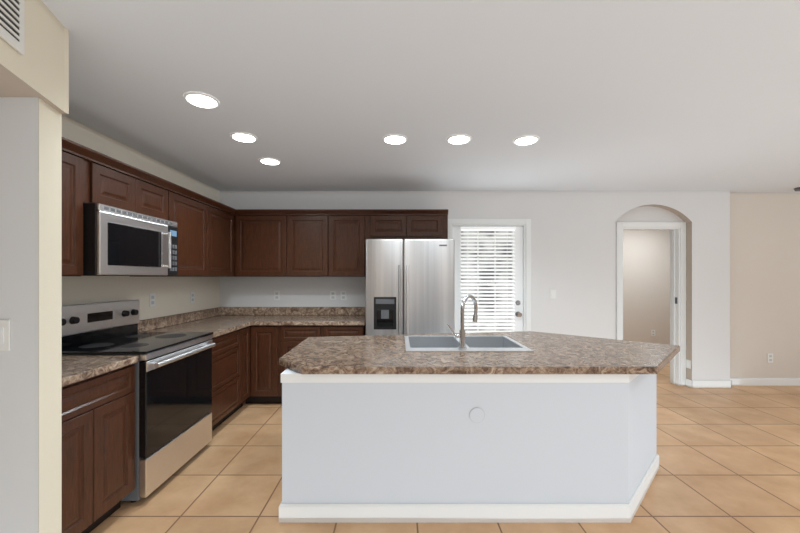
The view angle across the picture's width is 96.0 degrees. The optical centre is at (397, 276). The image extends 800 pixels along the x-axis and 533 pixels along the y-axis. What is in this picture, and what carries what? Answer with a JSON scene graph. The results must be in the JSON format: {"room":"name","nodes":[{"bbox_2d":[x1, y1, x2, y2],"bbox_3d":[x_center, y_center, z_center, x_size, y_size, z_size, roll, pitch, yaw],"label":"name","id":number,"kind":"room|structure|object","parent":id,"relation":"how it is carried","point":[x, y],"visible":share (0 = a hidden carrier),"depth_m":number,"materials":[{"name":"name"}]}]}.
{"room":"kitchen","nodes":[
{"label":"kitchen","id":0,"kind":"room"},
{"bbox_2d":[0,97,61,532],"bbox_3d":[-3.000,0.335,1.474,3.201,2.071,0.144,0,0,0],"label":"wall","id":1,"kind":"structure","parent":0,"point":[30,128],"depth_m":1.40,"materials":[{"name":"beige paint"}]},
{"bbox_2d":[0,320,9,350],"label":"light switch","id":2,"kind":"object","parent":1,"relation":"attached to","point":[4,335],"depth_m":1.40,"materials":[{"name":"white plastic"}]},
{"bbox_2d":[0,0,68,113],"bbox_3d":[-2.126,-0.881,-1.226,4.948,0.362,5.548,0,0,0],"label":"wall","id":3,"kind":"structure","parent":0,"point":[42,72],"depth_m":1.38,"materials":[{"name":"beige paint"}]},
{"bbox_2d":[0,0,23,54],"bbox_3d":[-1.231,-0.906,0.980,0.017,0.242,0.620,0,0,-18],"label":"air vent","id":4,"kind":"object","parent":3,"relation":"in","point":[11,11],"visible":1,"depth_m":1.22,"materials":[{"name":"white metal"}]},
{"bbox_2d":[62,115,219,319],"bbox_3d":[-2.247,0.154,2.995,0.100,2.431,2.897,0,0,0],"label":"wall","id":5,"kind":"structure","parent":0,"point":[172,294],"depth_m":3.10,"materials":[{"name":"paint"}]},
{"bbox_2d":[149,293,154,306],"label":"outlet","id":6,"kind":"object","parent":5,"relation":"attached to","point":[151,296],"depth_m":3.20,"materials":[{"name":"white plastic"}]},
{"bbox_2d":[190,292,193,302],"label":"outlet","id":7,"kind":"object","parent":5,"relation":"attached to","point":[191,293],"depth_m":3.83,"materials":[{"name":"white plastic"}]},
{"bbox_2d":[62,137,447,276],"bbox_3d":[-0.810,-0.386,2.995,2.764,0.763,2.886,0,0,0],"label":"upper cabinet","id":8,"kind":"object","parent":5,"relation":"attached to","point":[216,239],"visible":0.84,"depth_m":4.04,"materials":[{"name":"brown wood"}]},
{"bbox_2d":[81,203,177,275],"bbox_3d":[-1.965,-0.227,2.546,0.448,0.437,0.773,0,0,0],"label":"microwave","id":9,"kind":"object","parent":8,"relation":"attached to","point":[116,241],"visible":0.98,"depth_m":2.36,"materials":[{"name":"silver metal"}]},
{"bbox_2d":[41,0,799,192],"bbox_3d":[1.450,-1.121,1.338,12.300,0.120,10.876,0,0,0],"label":"ceiling","id":10,"kind":"structure","parent":0,"point":[616,95],"depth_m":2.05,"materials":[{"name":"paint"}]},
{"bbox_2d":[183,92,219,107],"bbox_3d":[-1.166,-1.056,2.140,0.193,0.010,0.189,0,0,28],"label":"recessed light","id":11,"kind":"object","parent":10,"relation":"in","point":[195,99],"depth_m":2.14,"materials":[{"name":"white"}]},
{"bbox_2d":[230,132,256,141],"bbox_3d":[-1.161,-1.056,2.707,0.192,0.010,0.189,0,0,28],"label":"recessed light","id":12,"kind":"object","parent":10,"relation":"in","point":[239,137],"depth_m":2.71,"materials":[{"name":"white"}]},
{"bbox_2d":[259,158,280,164],"bbox_3d":[-1.160,-1.056,3.271,0.194,0.010,0.194,0,0,28],"label":"recessed light","id":13,"kind":"object","parent":10,"relation":"in","point":[270,162],"depth_m":3.28,"materials":[{"name":"white"}]},
{"bbox_2d":[383,134,406,143],"bbox_3d":[-0.020,-1.056,2.748,0.185,0.010,0.197,0,0,28],"label":"recessed light","id":14,"kind":"object","parent":10,"relation":"in","point":[391,140],"depth_m":2.75,"materials":[{"name":"white"}]},
{"bbox_2d":[446,134,471,143],"bbox_3d":[0.467,-1.056,2.748,0.188,0.010,0.198,0,0,28],"label":"recessed light","id":15,"kind":"object","parent":10,"relation":"in","point":[455,140],"depth_m":2.75,"materials":[{"name":"white"}]},
{"bbox_2d":[513,135,538,144],"bbox_3d":[0.984,-1.056,2.770,0.185,0.010,0.198,0,0,28],"label":"recessed light","id":16,"kind":"object","parent":10,"relation":"in","point":[524,141],"depth_m":2.77,"materials":[{"name":"white"}]},
{"bbox_2d":[90,362,799,532],"bbox_3d":[1.450,1.430,1.338,12.300,0.120,10.876,0,0,0],"label":"floor","id":17,"kind":"structure","parent":0,"point":[729,458],"depth_m":2.45,"materials":[{"name":"tile"}]},
{"bbox_2d":[62,300,215,502],"bbox_3d":[-1.820,0.777,2.541,0.737,1.186,0.781,0,0,0],"label":"range","id":18,"kind":"object","parent":17,"relation":"on","point":[173,391],"visible":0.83,"depth_m":2.42,"materials":[{"name":"grey metal"}]},
{"bbox_2d":[62,325,364,532],"bbox_3d":[-1.278,0.941,2.995,1.828,0.858,2.886,0,0,0],"label":"base cabinet","id":19,"kind":"object","parent":17,"relation":"on","point":[98,412],"visible":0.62,"depth_m":2.05,"materials":[{"name":"brown wood"}]},
{"bbox_2d":[62,307,364,386],"bbox_3d":[-1.272,0.438,2.995,1.841,0.140,2.889,0,0,0],"label":"countertop","id":20,"kind":"structure","parent":19,"relation":"on","point":[219,321],"depth_m":3.79,"materials":[{"name":"stone"}]},
{"bbox_2d":[365,239,454,335],"bbox_3d":[0.123,0.490,4.013,0.914,1.760,0.801,0,0,0],"label":"refrigerator","id":21,"kind":"object","parent":17,"relation":"on","point":[410,283],"visible":0.52,"depth_m":3.68,"materials":[{"name":"grey metal"}]},
{"bbox_2d":[279,368,658,522],"bbox_3d":[0.604,0.956,2.650,2.539,0.828,1.285,0,0,0],"label":"kitchen island","id":22,"kind":"object","parent":17,"relation":"on","point":[357,448],"visible":0.84,"depth_m":2.02,"materials":[{"name":"white paint"}]},
{"bbox_2d":[279,331,679,373],"bbox_3d":[0.652,0.518,2.656,2.797,0.040,1.328,0,0,0],"label":"island countertop","id":23,"kind":"structure","parent":22,"relation":"on","point":[553,353],"depth_m":2.23,"materials":[{"name":"stone"}]},
{"bbox_2d":[447,295,477,348],"bbox_3d":[0.475,0.307,2.509,0.298,0.367,0.089,0,0,-37],"label":"faucet","id":24,"kind":"object","parent":23,"relation":"on","point":[461,335],"visible":1,"depth_m":2.46,"materials":[{"name":"silver metal"}]},
{"bbox_2d":[404,336,533,351],"bbox_3d":[0.478,0.595,2.699,0.850,0.207,0.618,0,0,0],"label":"sink","id":25,"kind":"object","parent":23,"relation":"in","point":[412,343],"visible":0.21,"depth_m":2.98,"materials":[{"name":"silver metal"}]},
{"bbox_2d":[220,191,729,379],"bbox_3d":[0.901,0.154,4.493,6.396,2.431,0.100,0,0,0],"label":"wall","id":26,"kind":"structure","parent":0,"point":[573,232],"depth_m":4.44,"materials":[{"name":"paint"}]},
{"bbox_2d":[274,291,279,299],"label":"outlet","id":27,"kind":"object","parent":26,"relation":"attached to","point":[276,293],"depth_m":4.44,"materials":[{"name":"white plastic"}]},
{"bbox_2d":[330,291,335,299],"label":"outlet","id":28,"kind":"object","parent":26,"relation":"attached to","point":[332,293],"depth_m":4.44,"materials":[{"name":"white plastic"}]},
{"bbox_2d":[341,291,345,299],"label":"outlet","id":29,"kind":"object","parent":26,"relation":"attached to","point":[343,293],"depth_m":4.44,"materials":[{"name":"white plastic"}]},
{"bbox_2d":[453,226,522,332],"bbox_3d":[1.115,0.363,4.459,0.875,1.989,0.116,0,0,0],"label":"entry door","id":30,"kind":"structure","parent":26,"relation":"in","point":[518,232],"depth_m":4.48,"materials":[{"name":"white"}]},
{"bbox_2d":[460,227,514,332],"bbox_3d":[1.105,0.237,4.443,0.674,1.707,0.052,0,0,0],"label":"door blinds","id":31,"kind":"object","parent":30,"relation":"attached to","point":[461,228],"visible":0.73,"depth_m":4.44,"materials":[{"name":"white plastic"}]},
{"bbox_2d":[448,219,530,330],"bbox_3d":[1.115,0.327,4.486,1.045,2.086,0.118,0,0,0],"label":"door frame","id":32,"kind":"structure","parent":26,"relation":"in","point":[526,223],"depth_m":4.43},
{"bbox_2d":[550,289,555,298],"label":"light switch","id":33,"kind":"object","parent":26,"relation":"attached to","point":[552,291],"depth_m":4.44,"materials":[{"name":"white plastic"}]},
{"bbox_2d":[686,359,690,368],"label":"outlet","id":34,"kind":"object","parent":26,"relation":"attached to","point":[688,362],"depth_m":4.48,"materials":[{"name":"white plastic"}]},
{"bbox_2d":[686,378,799,387],"bbox_3d":[4.569,1.323,1.288,5.861,0.095,10.576,0,0,0],"label":"baseboard","id":35,"kind":"structure","parent":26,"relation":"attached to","point":[733,381],"depth_m":4.53,"materials":[{"name":"white wood"}]},
{"bbox_2d":[623,230,669,344],"bbox_3d":[4.800,0.154,6.626,5.400,2.431,0.100,0,0,0],"label":"wall","id":36,"kind":"structure","parent":0,"point":[646,253],"depth_m":6.58,"materials":[{"name":"beige paint"}]},
{"bbox_2d":[615,193,799,377],"bbox_3d":[4.850,0.154,4.613,5.300,2.431,0.140,0,0,0],"label":"wall","id":37,"kind":"structure","parent":0,"point":[764,227],"depth_m":4.54,"materials":[{"name":"paint"}]},
{"bbox_2d":[616,222,685,385],"bbox_3d":[3.190,0.339,4.606,0.874,2.063,0.158,0,0,0],"label":"trim","id":38,"kind":"structure","parent":37,"relation":"attached to","point":[677,229],"depth_m":4.54,"materials":[{"name":"white wood"}]},
{"bbox_2d":[767,353,772,362],"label":"outlet","id":39,"kind":"object","parent":37,"relation":"attached to","point":[770,355],"depth_m":4.54,"materials":[{"name":"white plastic"}]}
]}

